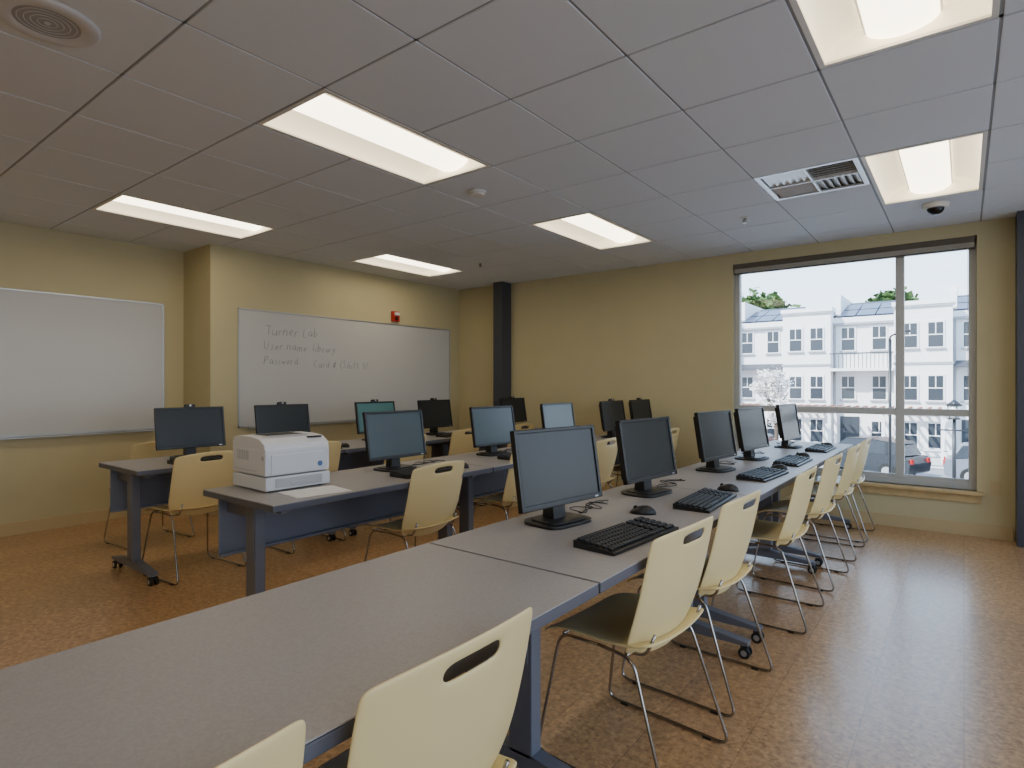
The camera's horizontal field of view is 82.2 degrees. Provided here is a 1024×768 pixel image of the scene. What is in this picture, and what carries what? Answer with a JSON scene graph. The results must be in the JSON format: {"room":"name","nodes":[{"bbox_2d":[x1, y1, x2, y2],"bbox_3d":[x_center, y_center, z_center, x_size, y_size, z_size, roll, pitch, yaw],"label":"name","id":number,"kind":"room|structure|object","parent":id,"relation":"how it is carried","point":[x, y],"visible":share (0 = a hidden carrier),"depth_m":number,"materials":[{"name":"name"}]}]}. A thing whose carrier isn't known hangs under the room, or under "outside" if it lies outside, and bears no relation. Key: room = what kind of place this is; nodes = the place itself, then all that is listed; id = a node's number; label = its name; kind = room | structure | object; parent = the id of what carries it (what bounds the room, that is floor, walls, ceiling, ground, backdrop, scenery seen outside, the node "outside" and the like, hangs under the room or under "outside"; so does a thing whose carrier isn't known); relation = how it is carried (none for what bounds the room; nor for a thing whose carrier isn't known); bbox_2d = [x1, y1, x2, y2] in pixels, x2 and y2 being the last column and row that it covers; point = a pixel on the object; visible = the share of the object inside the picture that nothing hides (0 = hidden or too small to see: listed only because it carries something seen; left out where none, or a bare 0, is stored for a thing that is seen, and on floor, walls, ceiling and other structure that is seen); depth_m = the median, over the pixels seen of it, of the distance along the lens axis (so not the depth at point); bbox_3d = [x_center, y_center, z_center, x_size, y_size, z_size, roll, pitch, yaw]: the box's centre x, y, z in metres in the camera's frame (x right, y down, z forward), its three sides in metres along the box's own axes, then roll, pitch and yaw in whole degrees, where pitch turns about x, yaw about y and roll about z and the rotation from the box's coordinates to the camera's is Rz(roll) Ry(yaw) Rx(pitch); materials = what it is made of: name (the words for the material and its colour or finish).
{"room":"computer lab","nodes":[
{"label":"computer lab","id":0,"kind":"room"},
{"bbox_2d":[0,221,182,523],"bbox_3d":[-4.911,-0.220,4.243,0.200,3.000,4.730,0,0,38],"label":"wall","id":1,"kind":"structure","parent":0,"point":[44,477],"depth_m":5.32,"materials":[{"name":"paint"}]},
{"bbox_2d":[0,287,163,439],"bbox_3d":[-4.531,-0.171,4.524,0.060,1.269,3.440,0,0,38],"label":"whiteboard","id":2,"kind":"object","parent":1,"relation":"attached to","point":[73,365],"visible":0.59,"depth_m":5.31,"materials":[{"name":"grey plastic"}]},
{"bbox_2d":[0,504,217,536],"bbox_3d":[-3.453,1.225,5.486,0.594,0.110,8.080,0,0,38],"label":"baseboard","id":3,"kind":"structure","parent":1,"relation":"attached to","point":[41,524],"depth_m":5.23,"materials":[{"name":"beige wood"}]},
{"bbox_2d":[183,244,458,458],"bbox_3d":[-2.156,-0.220,7.346,0.780,3.000,3.550,0,0,38],"label":"wall","id":4,"kind":"structure","parent":0,"point":[218,281],"depth_m":6.12,"materials":[{"name":"beige paint"}]},
{"bbox_2d":[238,308,449,428],"bbox_3d":[-1.804,-0.158,7.114,0.060,1.224,3.070,0,0,38],"label":"whiteboard","id":5,"kind":"object","parent":4,"relation":"attached to","point":[328,365],"visible":0.96,"depth_m":6.78,"materials":[{"name":"grey plastic"}]},
{"bbox_2d":[391,311,399,321],"bbox_3d":[-1.486,-0.865,7.519,0.070,0.130,0.110,0,0,38],"label":"fire alarm strobe","id":6,"kind":"object","parent":4,"relation":"attached to","point":[395,316],"visible":1,"depth_m":7.49,"materials":[{"name":"red"}]},
{"bbox_2d":[0,0,1023,289],"bbox_3d":[-0.368,-1.370,3.111,8.380,0.020,8.080,0,0,38],"label":"ceiling","id":7,"kind":"structure","parent":0,"point":[658,120],"depth_m":3.03,"materials":[{"name":"tile"}]},
{"bbox_2d":[0,0,100,47],"bbox_3d":[-1.740,-1.354,2.198,0.330,0.012,0.330,0,0,38],"label":"ceiling speaker","id":8,"kind":"object","parent":7,"relation":"in","point":[48,21],"depth_m":2.19},
{"bbox_2d":[91,193,276,238],"bbox_3d":[-2.666,-1.434,4.855,0.594,0.150,1.204,0,0,38],"label":"recessed light","id":9,"kind":"object","parent":7,"relation":"in","point":[120,204],"visible":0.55,"depth_m":4.90,"materials":[{"name":"white plastic"}]},
{"bbox_2d":[257,88,490,185],"bbox_3d":[-0.733,-1.434,3.367,0.594,0.150,1.204,0,0,38],"label":"recessed light","id":10,"kind":"object","parent":7,"relation":"in","point":[325,119],"visible":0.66,"depth_m":3.36,"materials":[{"name":"white plastic"}]},
{"bbox_2d":[352,253,463,276],"bbox_3d":[-1.178,-1.434,6.789,0.594,0.150,1.204,0,0,38],"label":"recessed light","id":11,"kind":"object","parent":7,"relation":"in","point":[389,261],"visible":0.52,"depth_m":6.91,"materials":[{"name":"white plastic"}]},
{"bbox_2d":[387,245,468,262],"bbox_3d":[-0.880,-1.380,6.175,0.598,0.040,0.598,0,0,38],"label":"tile","id":12,"kind":"object","parent":7,"relation":"in","point":[426,253],"visible":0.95,"depth_m":6.18,"materials":[{"name":"grey tile"}]},
{"bbox_2d":[468,189,485,197],"bbox_3d":[-0.247,-1.345,4.154,0.130,0.029,0.130,0,0,38],"label":"smoke detector","id":13,"kind":"object","parent":7,"relation":"attached to","point":[476,193],"visible":1,"depth_m":4.12,"materials":[{"name":"white"}]},
{"bbox_2d":[530,211,653,249],"bbox_3d":[0.756,-1.434,5.300,0.594,0.150,1.204,0,0,38],"label":"recessed light","id":14,"kind":"object","parent":7,"relation":"in","point":[591,229],"visible":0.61,"depth_m":5.40,"materials":[{"name":"white plastic"}]},
{"bbox_2d":[754,157,869,200],"bbox_3d":[2.019,-1.390,3.942,0.598,0.060,0.598,0,0,38],"label":"ceiling vent","id":15,"kind":"object","parent":7,"relation":"in","point":[805,181],"visible":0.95,"depth_m":3.94,"materials":[{"name":"silver metal"}]},
{"bbox_2d":[789,0,999,68],"bbox_3d":[1.200,-1.434,1.878,0.594,0.150,1.204,0,0,38],"label":"recessed light","id":16,"kind":"object","parent":7,"relation":"in","point":[836,32],"visible":1,"depth_m":2.27,"materials":[{"name":"white plastic"}]},
{"bbox_2d":[860,130,987,205],"bbox_3d":[2.689,-1.434,3.811,0.594,0.150,1.204,0,0,38],"label":"recessed light","id":17,"kind":"object","parent":7,"relation":"in","point":[953,165],"visible":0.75,"depth_m":3.87,"materials":[{"name":"white plastic"}]},
{"bbox_2d":[922,200,949,214],"bbox_3d":[3.191,-1.324,4.422,0.170,0.101,0.170,0,0,38],"label":"dome security camera","id":18,"kind":"object","parent":7,"relation":"attached to","point":[936,207],"visible":1,"depth_m":4.38,"materials":[{"name":"white"}]},
{"bbox_2d":[0,490,1023,767],"bbox_3d":[-0.353,1.405,3.131,8.780,0.250,8.530,0,0,38],"label":"floor","id":19,"kind":"structure","parent":0,"point":[914,657],"depth_m":2.93,"materials":[{"name":"brown laminate"}]},
{"bbox_2d":[104,441,194,548],"bbox_3d":[-2.972,0.864,4.814,0.496,0.832,0.480,0,0,32],"label":"chair","id":20,"kind":"object","parent":19,"relation":"on","point":[142,450],"visible":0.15,"depth_m":4.63,"materials":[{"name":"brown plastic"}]},
{"bbox_2d":[142,450,245,585],"bbox_3d":[-2.186,0.864,4.032,0.496,0.832,0.480,0,0,34],"label":"chair","id":21,"kind":"object","parent":19,"relation":"on","point":[191,475],"visible":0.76,"depth_m":3.87,"materials":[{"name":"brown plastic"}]},
{"bbox_2d":[99,449,343,585],"bbox_3d":[-2.118,0.910,4.445,0.660,0.740,1.530,0,0,38],"label":"table","id":22,"kind":"object","parent":19,"relation":"on","point":[135,484],"visible":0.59,"depth_m":3.94,"materials":[{"name":"laminate"}]},
{"bbox_2d":[154,404,225,458],"bbox_3d":[-2.365,0.345,4.321,0.190,0.391,0.472,0,0,42],"label":"computer monitor","id":23,"kind":"object","parent":22,"relation":"on","point":[189,427],"visible":0.93,"depth_m":4.30,"materials":[{"name":"black plastic"}]},
{"bbox_2d":[167,455,222,464],"bbox_3d":[-2.138,0.524,4.108,0.156,0.031,0.450,0,0,37],"label":"keyboard","id":24,"kind":"object","parent":22,"relation":"on","point":[217,457],"visible":0.3,"depth_m":4.09,"materials":[{"name":"black plastic"}]},
{"bbox_2d":[254,402,310,433],"bbox_3d":[-1.913,0.345,4.907,0.190,0.391,0.472,0,0,40],"label":"computer monitor","id":25,"kind":"object","parent":22,"relation":"on","point":[281,417],"visible":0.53,"depth_m":4.89,"materials":[{"name":"black plastic"}]},
{"bbox_2d":[215,720,305,767],"bbox_3d":[-0.582,0.864,0.764,0.496,0.832,0.480,0,0,36],"label":"chair","id":26,"kind":"object","parent":19,"relation":"on","point":[285,747],"visible":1,"depth_m":0.78,"materials":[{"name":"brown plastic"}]},
{"bbox_2d":[0,543,597,767],"bbox_3d":[-0.493,0.910,1.187,0.660,0.740,1.530,0,0,38],"label":"table","id":27,"kind":"object","parent":19,"relation":"on","point":[198,689],"visible":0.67,"depth_m":1.13,"materials":[{"name":"laminate"}]},
{"bbox_2d":[268,441,345,553],"bbox_3d":[-1.685,0.864,4.731,0.496,0.832,0.480,0,0,38],"label":"chair","id":28,"kind":"object","parent":19,"relation":"on","point":[334,446],"visible":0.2,"depth_m":4.73,"materials":[{"name":"brown plastic"}]},
{"bbox_2d":[203,459,492,596],"bbox_3d":[-0.853,0.910,3.408,0.660,0.740,1.530,0,0,38],"label":"table","id":29,"kind":"object","parent":19,"relation":"on","point":[250,520],"visible":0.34,"depth_m":3.19,"materials":[{"name":"laminate"}]},
{"bbox_2d":[233,431,329,491],"bbox_3d":[-1.229,0.404,3.135,0.358,0.272,0.362,0,0,40],"label":"printer","id":30,"kind":"object","parent":29,"relation":"on","point":[267,462],"visible":1,"depth_m":3.02,"materials":[{"name":"white plastic"}]},
{"bbox_2d":[279,485,351,497],"bbox_3d":[-0.985,0.539,2.945,0.285,0.002,0.220,0,0,-44],"label":"paper sheet","id":31,"kind":"object","parent":29,"relation":"on","point":[301,493],"visible":1,"depth_m":2.94,"materials":[{"name":"white"}]},
{"bbox_2d":[362,410,426,471],"bbox_3d":[-0.741,0.355,3.726,0.190,0.369,0.472,0,0,38],"label":"computer monitor","id":32,"kind":"object","parent":29,"relation":"on","point":[390,436],"visible":0.98,"depth_m":3.70,"materials":[{"name":"black plastic"}]},
{"bbox_2d":[390,466,451,478],"bbox_3d":[-0.511,0.524,3.549,0.156,0.031,0.450,0,0,39],"label":"keyboard","id":33,"kind":"object","parent":29,"relation":"on","point":[405,473],"visible":0.39,"depth_m":3.43,"materials":[{"name":"black plastic"}]},
{"bbox_2d":[366,434,425,529],"bbox_3d":[-1.094,0.864,5.449,0.496,0.832,0.480,0,0,40],"label":"chair","id":34,"kind":"object","parent":19,"relation":"on","point":[418,457],"visible":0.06,"depth_m":5.35,"materials":[{"name":"brown plastic"}]},
{"bbox_2d":[338,435,458,535],"bbox_3d":[-1.178,0.910,5.665,0.660,0.740,1.530,0,0,38],"label":"table","id":35,"kind":"object","parent":19,"relation":"on","point":[353,457],"visible":0.26,"depth_m":5.65,"materials":[{"name":"laminate"}]},
{"bbox_2d":[354,399,394,440],"bbox_3d":[-1.316,0.345,5.683,0.190,0.391,0.472,0,0,38],"label":"computer monitor","id":36,"kind":"object","parent":35,"relation":"on","point":[374,405],"visible":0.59,"depth_m":5.61,"materials":[{"name":"black plastic"}]},
{"bbox_2d":[417,398,452,434],"bbox_3d":[-0.828,0.345,6.317,0.190,0.391,0.472,0,0,38],"label":"computer monitor","id":37,"kind":"object","parent":35,"relation":"on","point":[436,413],"visible":0.83,"depth_m":6.31,"materials":[{"name":"black plastic"}]},
{"bbox_2d":[436,432,471,437],"bbox_3d":[-0.582,0.524,6.128,0.156,0.031,0.450,0,0,38],"label":"keyboard","id":38,"kind":"object","parent":35,"relation":"on","point":[445,435],"visible":0.6,"depth_m":5.99,"materials":[{"name":"black plastic"}]},
{"bbox_2d":[363,460,463,561],"bbox_3d":[-0.578,0.864,3.513,0.496,0.832,0.480,0,0,35],"label":"chair","id":39,"kind":"object","parent":19,"relation":"on","point":[432,499],"visible":0.94,"depth_m":3.36,"materials":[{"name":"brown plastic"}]},
{"bbox_2d":[317,607,531,767],"bbox_3d":[-0.248,0.864,1.188,0.496,0.832,0.480,0,0,38],"label":"chair","id":40,"kind":"object","parent":19,"relation":"on","point":[414,718],"visible":1,"depth_m":1.01,"materials":[{"name":"beige plastic"}]},
{"bbox_2d":[448,428,485,512],"bbox_3d":[-0.606,0.864,6.083,0.496,0.832,0.480,0,0,38],"label":"chair","id":41,"kind":"object","parent":19,"relation":"on","point":[460,443],"visible":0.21,"depth_m":5.87,"materials":[{"name":"brown plastic"}]},
{"bbox_2d":[424,447,513,533],"bbox_3d":[0.087,0.910,4.628,0.660,0.740,1.530,0,0,38],"label":"table","id":42,"kind":"object","parent":19,"relation":"on","point":[485,484],"visible":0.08,"depth_m":4.20,"materials":[{"name":"laminate"}]},
{"bbox_2d":[412,449,507,464],"bbox_3d":[-0.002,0.535,4.793,0.179,0.008,2.207,0,0,38],"label":"cable bundle","id":43,"kind":"object","parent":42,"relation":"on","point":[424,462],"visible":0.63,"depth_m":4.03,"materials":[{"name":"plastic"}]},
{"bbox_2d":[469,405,515,456],"bbox_3d":[-0.142,0.355,4.503,0.190,0.369,0.472,0,0,41],"label":"computer monitor","id":44,"kind":"object","parent":42,"relation":"on","point":[491,426],"visible":0.84,"depth_m":4.47,"materials":[{"name":"black plastic"}]},
{"bbox_2d":[497,453,511,459],"bbox_3d":[0.099,0.524,4.341,0.156,0.031,0.450,0,0,40],"label":"keyboard","id":45,"kind":"object","parent":42,"relation":"on","point":[502,456],"visible":0.16,"depth_m":4.20,"materials":[{"name":"black plastic"}]},
{"bbox_2d":[540,403,575,427],"bbox_3d":[0.413,0.355,5.223,0.190,0.369,0.472,0,0,40],"label":"computer monitor","id":46,"kind":"object","parent":42,"relation":"on","point":[553,415],"visible":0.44,"depth_m":5.20,"materials":[{"name":"black plastic"}]},
{"bbox_2d":[431,426,541,505],"bbox_3d":[-0.238,0.910,6.886,0.660,0.740,1.530,0,0,38],"label":"table","id":47,"kind":"object","parent":19,"relation":"on","point":[446,445],"visible":0.03,"depth_m":6.66,"materials":[{"name":"laminate"}]},
{"bbox_2d":[499,396,526,421],"bbox_3d":[0.015,0.345,7.182,0.190,0.391,0.472,0,0,38],"label":"computer monitor","id":48,"kind":"object","parent":47,"relation":"on","point":[519,409],"visible":0.66,"depth_m":7.23,"materials":[{"name":"black plastic"}]},
{"bbox_2d":[473,454,517,519],"bbox_3d":[-0.011,0.864,4.299,0.496,0.832,0.480,0,0,40],"label":"chair","id":49,"kind":"object","parent":19,"relation":"on","point":[508,499],"visible":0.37,"depth_m":4.08,"materials":[{"name":"brown plastic"}]},
{"bbox_2d":[493,281,510,405],"bbox_3d":[-0.131,-0.040,7.901,0.150,2.640,0.200,0,0,38],"label":"steel column","id":50,"kind":"structure","parent":19,"relation":"on","point":[501,290],"depth_m":7.83,"materials":[{"name":"grey metal"}]},
{"bbox_2d":[489,423,534,495],"bbox_3d":[-0.026,0.864,6.836,0.496,0.832,0.480,0,0,38],"label":"chair","id":51,"kind":"object","parent":19,"relation":"on","point":[531,425],"visible":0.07,"depth_m":6.67,"materials":[{"name":"brown plastic"}]},
{"bbox_2d":[430,483,754,767],"bbox_3d":[0.447,0.910,2.408,0.660,0.740,1.530,0,0,38],"label":"table","id":52,"kind":"object","parent":19,"relation":"on","point":[511,540],"visible":0.31,"depth_m":1.92,"materials":[{"name":"laminate"}]},
{"bbox_2d":[510,425,602,529],"bbox_3d":[0.180,0.355,2.299,0.472,0.369,0.190,0,0,-44],"label":"computer monitor","id":53,"kind":"object","parent":52,"relation":"on","point":[556,467],"visible":1,"depth_m":2.27,"materials":[{"name":"black plastic"}]},
{"bbox_2d":[573,516,678,555],"bbox_3d":[0.410,0.524,2.057,0.156,0.031,0.450,0,0,42],"label":"keyboard","id":54,"kind":"object","parent":52,"relation":"on","point":[614,540],"visible":1,"depth_m":2.00,"materials":[{"name":"black plastic"}]},
{"bbox_2d":[630,505,655,514],"bbox_3d":[0.545,0.522,2.445,0.110,0.035,0.062,0,0,18],"label":"computer mouse","id":55,"kind":"object","parent":52,"relation":"on","point":[644,509],"visible":1,"depth_m":2.42,"materials":[{"name":"black plastic"}]},
{"bbox_2d":[615,417,676,497],"bbox_3d":[0.668,0.355,2.908,0.190,0.369,0.472,0,0,44],"label":"computer monitor","id":56,"kind":"object","parent":52,"relation":"on","point":[645,445],"visible":1,"depth_m":2.87,"materials":[{"name":"black plastic"}]},
{"bbox_2d":[673,488,736,513],"bbox_3d":[0.886,0.524,2.675,0.156,0.031,0.450,0,0,35],"label":"keyboard","id":57,"kind":"object","parent":52,"relation":"on","point":[705,500],"visible":1,"depth_m":2.60,"materials":[{"name":"black plastic"}]},
{"bbox_2d":[596,437,617,487],"bbox_3d":[0.643,0.864,5.034,0.496,0.832,0.480,0,0,36],"label":"chair","id":58,"kind":"object","parent":19,"relation":"on","point":[606,454],"visible":0.42,"depth_m":4.90,"materials":[{"name":"brown plastic"}]},
{"bbox_2d":[595,433,619,465],"bbox_3d":[1.027,0.910,5.848,0.660,0.740,1.530,0,0,38],"label":"table","id":59,"kind":"object","parent":19,"relation":"on","point":[597,437],"visible":0.02,"depth_m":6.04,"materials":[{"name":"laminate"}]},
{"bbox_2d":[599,399,625,437],"bbox_3d":[1.028,0.345,5.973,0.190,0.391,0.472,0,0,38],"label":"computer monitor","id":60,"kind":"object","parent":59,"relation":"on","point":[611,411],"visible":0.72,"depth_m":5.92,"materials":[{"name":"black plastic"}]},
{"bbox_2d":[628,398,651,418],"bbox_3d":[1.416,0.345,6.444,0.190,0.391,0.472,0,0,38],"label":"computer monitor","id":61,"kind":"object","parent":59,"relation":"on","point":[640,408],"visible":0.53,"depth_m":6.42,"materials":[{"name":"black plastic"}]},
{"bbox_2d":[611,465,620,486],"bbox_3d":[1.103,0.864,5.713,0.496,0.832,0.480,0,0,38],"label":"chair","id":62,"kind":"object","parent":19,"relation":"on","point":[617,468],"visible":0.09,"depth_m":5.74,"materials":[{"name":"brown plastic"}]},
{"bbox_2d":[541,516,727,767],"bbox_3d":[0.422,0.864,2.059,0.496,0.832,0.480,0,0,42],"label":"chair","id":63,"kind":"object","parent":19,"relation":"on","point":[642,623],"visible":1,"depth_m":1.91,"materials":[{"name":"beige plastic"}]},
{"bbox_2d":[671,427,679,460],"bbox_3d":[1.481,0.864,6.155,0.496,0.832,0.480,0,0,38],"label":"chair","id":64,"kind":"object","parent":19,"relation":"on","point":[674,436],"visible":0.17,"depth_m":6.08,"materials":[{"name":"brown plastic"}]},
{"bbox_2d":[621,490,772,716],"bbox_3d":[0.809,0.864,2.570,0.496,0.832,0.480,0,0,41],"label":"chair","id":65,"kind":"object","parent":19,"relation":"on","point":[724,567],"visible":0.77,"depth_m":2.37,"materials":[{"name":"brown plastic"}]},
{"bbox_2d":[651,456,819,643],"bbox_3d":[1.386,0.910,3.628,0.660,0.740,1.530,0,0,38],"label":"table","id":66,"kind":"object","parent":19,"relation":"on","point":[694,480],"visible":0.38,"depth_m":3.35,"materials":[{"name":"laminate"}]},
{"bbox_2d":[569,442,794,512],"bbox_3d":[1.447,0.535,3.984,0.167,0.008,3.867,0,0,38],"label":"cable bundle","id":67,"kind":"object","parent":66,"relation":"on","point":[589,503],"visible":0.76,"depth_m":3.07,"materials":[{"name":"black rubber"}]},
{"bbox_2d":[693,410,736,472],"bbox_3d":[1.280,0.355,3.686,0.190,0.369,0.472,0,0,44],"label":"computer monitor","id":68,"kind":"object","parent":66,"relation":"on","point":[715,438],"visible":1,"depth_m":3.65,"materials":[{"name":"black plastic"}]},
{"bbox_2d":[717,483,738,491],"bbox_3d":[1.096,0.522,2.980,0.110,0.035,0.062,0,0,38],"label":"computer mouse","id":69,"kind":"object","parent":66,"relation":"on","point":[723,487],"visible":0.96,"depth_m":2.96,"materials":[{"name":"black plastic"}]},
{"bbox_2d":[733,407,769,460],"bbox_3d":[1.735,0.355,4.244,0.190,0.369,0.472,0,0,44],"label":"computer monitor","id":70,"kind":"object","parent":66,"relation":"on","point":[750,423],"visible":1,"depth_m":4.21,"materials":[{"name":"black plastic"}]},
{"bbox_2d":[736,466,788,482],"bbox_3d":[1.472,0.524,3.436,0.156,0.031,0.450,0,0,41],"label":"keyboard","id":71,"kind":"object","parent":66,"relation":"on","point":[764,474],"visible":1,"depth_m":3.36,"materials":[{"name":"black plastic"}]},
{"bbox_2d":[771,464,787,469],"bbox_3d":[1.685,0.522,3.713,0.110,0.035,0.062,0,0,38],"label":"computer mouse","id":72,"kind":"object","parent":66,"relation":"on","point":[778,466],"visible":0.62,"depth_m":3.69,"materials":[{"name":"black plastic"}]},
{"bbox_2d":[773,454,812,466],"bbox_3d":[1.936,0.524,4.038,0.156,0.031,0.450,0,0,38],"label":"keyboard","id":73,"kind":"object","parent":66,"relation":"on","point":[790,460],"visible":1,"depth_m":3.96,"materials":[{"name":"black plastic"}]},
{"bbox_2d":[711,466,824,634],"bbox_3d":[1.441,0.864,3.308,0.496,0.832,0.480,0,0,38],"label":"chair","id":74,"kind":"object","parent":19,"relation":"on","point":[785,533],"visible":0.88,"depth_m":3.12,"materials":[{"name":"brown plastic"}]},
{"bbox_2d":[737,440,852,566],"bbox_3d":[2.326,0.910,4.848,0.660,0.740,1.530,0,0,38],"label":"table","id":75,"kind":"object","parent":19,"relation":"on","point":[771,451],"visible":0.39,"depth_m":4.56,"materials":[{"name":"laminate"}]},
{"bbox_2d":[774,403,802,448],"bbox_3d":[2.365,0.355,5.021,0.190,0.369,0.472,0,0,42],"label":"computer monitor","id":76,"kind":"object","parent":75,"relation":"on","point":[787,419],"visible":1,"depth_m":4.98,"materials":[{"name":"black plastic"}]},
{"bbox_2d":[795,452,809,456],"bbox_3d":[2.146,0.522,4.343,0.110,0.035,0.062,0,0,38],"label":"computer mouse","id":77,"kind":"object","parent":75,"relation":"on","point":[803,454],"visible":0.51,"depth_m":4.32,"materials":[{"name":"black plastic"}]},
{"bbox_2d":[805,443,835,452],"bbox_3d":[2.534,0.524,4.814,0.156,0.031,0.450,0,0,38],"label":"keyboard","id":78,"kind":"object","parent":75,"relation":"on","point":[819,448],"visible":1,"depth_m":4.72,"materials":[{"name":"black plastic"}]},
{"bbox_2d":[752,453,848,591],"bbox_3d":[1.925,0.864,3.920,0.496,0.832,0.480,0,0,40],"label":"chair","id":79,"kind":"object","parent":19,"relation":"on","point":[821,505],"visible":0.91,"depth_m":3.74,"materials":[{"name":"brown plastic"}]},
{"bbox_2d":[785,443,864,561],"bbox_3d":[2.409,0.864,4.532,0.496,0.832,0.480,0,0,38],"label":"chair","id":80,"kind":"object","parent":19,"relation":"on","point":[843,489],"visible":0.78,"depth_m":4.32,"materials":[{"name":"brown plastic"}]},
{"bbox_2d":[802,437,874,542],"bbox_3d":[2.799,0.864,5.039,0.496,0.832,0.480,0,0,38],"label":"chair","id":81,"kind":"object","parent":19,"relation":"on","point":[864,448],"visible":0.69,"depth_m":4.84,"materials":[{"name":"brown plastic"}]},
{"bbox_2d":[1015,210,1023,547],"bbox_3d":[4.151,-0.040,4.604,0.300,2.640,0.200,0,0,38],"label":"steel column","id":82,"kind":"structure","parent":19,"relation":"on","point":[1019,218],"depth_m":4.61,"materials":[{"name":"grey metal"}]},
{"bbox_2d":[459,217,1014,540],"bbox_3d":[2.094,-0.220,6.472,8.580,3.000,0.250,0,0,38],"label":"wall","id":83,"kind":"structure","parent":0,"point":[663,333],"depth_m":6.53,"materials":[{"name":"beige paint"}]},
{"bbox_2d":[602,482,1013,540],"bbox_3d":[1.662,1.225,6.638,6.106,0.110,0.014,0,0,38],"label":"baseboard","id":84,"kind":"structure","parent":83,"relation":"attached to","point":[912,522],"depth_m":5.12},
{"bbox_2d":[734,237,976,489],"bbox_3d":[3.162,-0.175,5.609,2.005,2.150,0.074,0,0,38],"label":"window","id":85,"kind":"structure","parent":83,"relation":"in","point":[899,411],"depth_m":5.29,"materials":[{"name":"grey paint"}]},
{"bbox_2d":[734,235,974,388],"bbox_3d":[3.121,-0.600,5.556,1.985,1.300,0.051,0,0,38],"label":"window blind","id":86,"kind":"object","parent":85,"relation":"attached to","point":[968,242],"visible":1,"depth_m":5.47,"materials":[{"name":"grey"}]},
{"bbox_2d":[790,476,984,503],"bbox_3d":[3.105,0.950,5.535,2.105,0.100,0.120,0,0,38],"label":"trim","id":87,"kind":"structure","parent":83,"relation":"attached to","point":[926,492],"depth_m":5.14,"materials":[{"name":"brown wood"}]},
{"bbox_2d":[777,178,862,196],"bbox_3d":[-0.353,-1.795,3.131,8.780,0.150,8.530,0,0,38],"label":"roof slab","id":88,"kind":"structure","parent":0,"point":[856,182],"depth_m":5.09,"materials":[{"name":"grey"}]},
{"bbox_2d":[991,481,1001,495],"bbox_3d":[3.996,0.860,4.844,0.072,0.116,0.008,0,0,38],"label":"wall outlet","id":89,"kind":"object","parent":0,"point":[996,486],"depth_m":4.84,"materials":[{"name":"plastic"}]},
{"label":"outside","id":90,"kind":"structure","parent":0,"visible":0},
{"bbox_2d":[842,468,959,477],"bbox_3d":[13.432,4.030,33.832,160.000,0.300,150.000,0,0,38],"label":"ground","id":91,"kind":"structure","parent":90,"point":[937,472],"depth_m":25.45,"materials":[{"name":"concrete"}]},
{"bbox_2d":[742,287,800,309],"bbox_3d":[22.847,-2.499,55.787,9.079,12.764,9.097,0,0,9],"label":"shade tree","id":92,"kind":"object","parent":91,"relation":"on","point":[765,302],"visible":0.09,"depth_m":53.81,"materials":[{"name":"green plant"}]},
{"bbox_2d":[768,433,774,441],"bbox_3d":[10.586,3.070,28.324,4.510,1.620,1.800,0,0,38],"label":"car","id":93,"kind":"object","parent":91,"relation":"on","point":[770,436],"visible":0.02,"depth_m":27.53,"materials":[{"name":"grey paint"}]},
{"bbox_2d":[749,367,795,439],"bbox_3d":[12.943,1.449,29.137,2.180,4.867,2.177,0,0,20],"label":"flowering tree","id":94,"kind":"object","parent":91,"relation":"on","point":[775,394],"visible":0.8,"depth_m":29.33,"materials":[{"name":"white plant"}]},
{"bbox_2d":[742,285,967,457],"bbox_3d":[19.817,-0.720,38.886,56.050,9.200,12.200,0,0,38],"label":"townhouses","id":95,"kind":"structure","parent":91,"relation":"on","point":[836,356],"depth_m":32.95,"materials":[{"name":"white paint"}]},
{"bbox_2d":[819,436,931,474],"bbox_3d":[15.207,3.070,25.394,1.800,1.620,4.510,0,0,-30],"label":"car","id":96,"kind":"object","parent":91,"relation":"on","point":[877,457],"visible":0.41,"depth_m":24.00,"materials":[{"name":"grey paint"}]},
{"bbox_2d":[888,415,891,472],"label":"street lamp","id":97,"kind":"object","parent":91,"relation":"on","point":[889,416],"depth_m":19.80,"materials":[{"name":"metal"}]},
{"bbox_2d":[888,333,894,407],"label":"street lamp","id":98,"kind":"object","parent":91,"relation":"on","point":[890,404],"depth_m":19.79,"materials":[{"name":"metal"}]},
{"bbox_2d":[864,286,918,301],"bbox_3d":[34.729,-2.559,53.179,7.937,12.883,10.101,0,0,38],"label":"shade tree","id":99,"kind":"object","parent":91,"relation":"on","point":[888,295],"visible":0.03,"depth_m":53.28,"materials":[{"name":"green plant"}]},
{"bbox_2d":[919,449,951,467],"bbox_3d":[12.617,3.420,31.462,49.600,0.920,0.050,0,0,38],"label":"picket fence","id":100,"kind":"object","parent":91,"relation":"on","point":[921,450],"visible":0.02,"depth_m":26.45,"materials":[{"name":"white"}]},
{"bbox_2d":[941,400,967,477],"bbox_3d":[14.140,2.195,18.771,0.477,3.370,0.577,0,0,-14],"label":"street lamp","id":101,"kind":"object","parent":91,"relation":"on","point":[953,404],"visible":0.63,"depth_m":18.73,"materials":[{"name":"metal"}]},
{"bbox_2d":[943,442,967,478],"bbox_3d":[19.141,3.070,22.241,4.510,1.620,1.800,0,0,38],"label":"car","id":102,"kind":"object","parent":91,"relation":"on","point":[962,451],"visible":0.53,"depth_m":22.67,"materials":[{"name":"grey paint"}]},
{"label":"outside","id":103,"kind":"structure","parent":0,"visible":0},
{"bbox_2d":[931,457,943,468],"bbox_3d":[14.648,3.820,27.216,70.000,0.120,13.000,0,0,38],"label":"sidewalk","id":104,"kind":"structure","parent":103,"point":[935,461],"depth_m":28.12,"materials":[{"name":"concrete"}]},
{"bbox_2d":[742,403,945,462],"bbox_3d":[13.460,2.460,34.441,19.900,2.600,2.600,0,0,38],"label":"pergola","id":105,"kind":"object","parent":104,"relation":"on","point":[884,417],"visible":0.15,"depth_m":30.72,"materials":[{"name":"white"}]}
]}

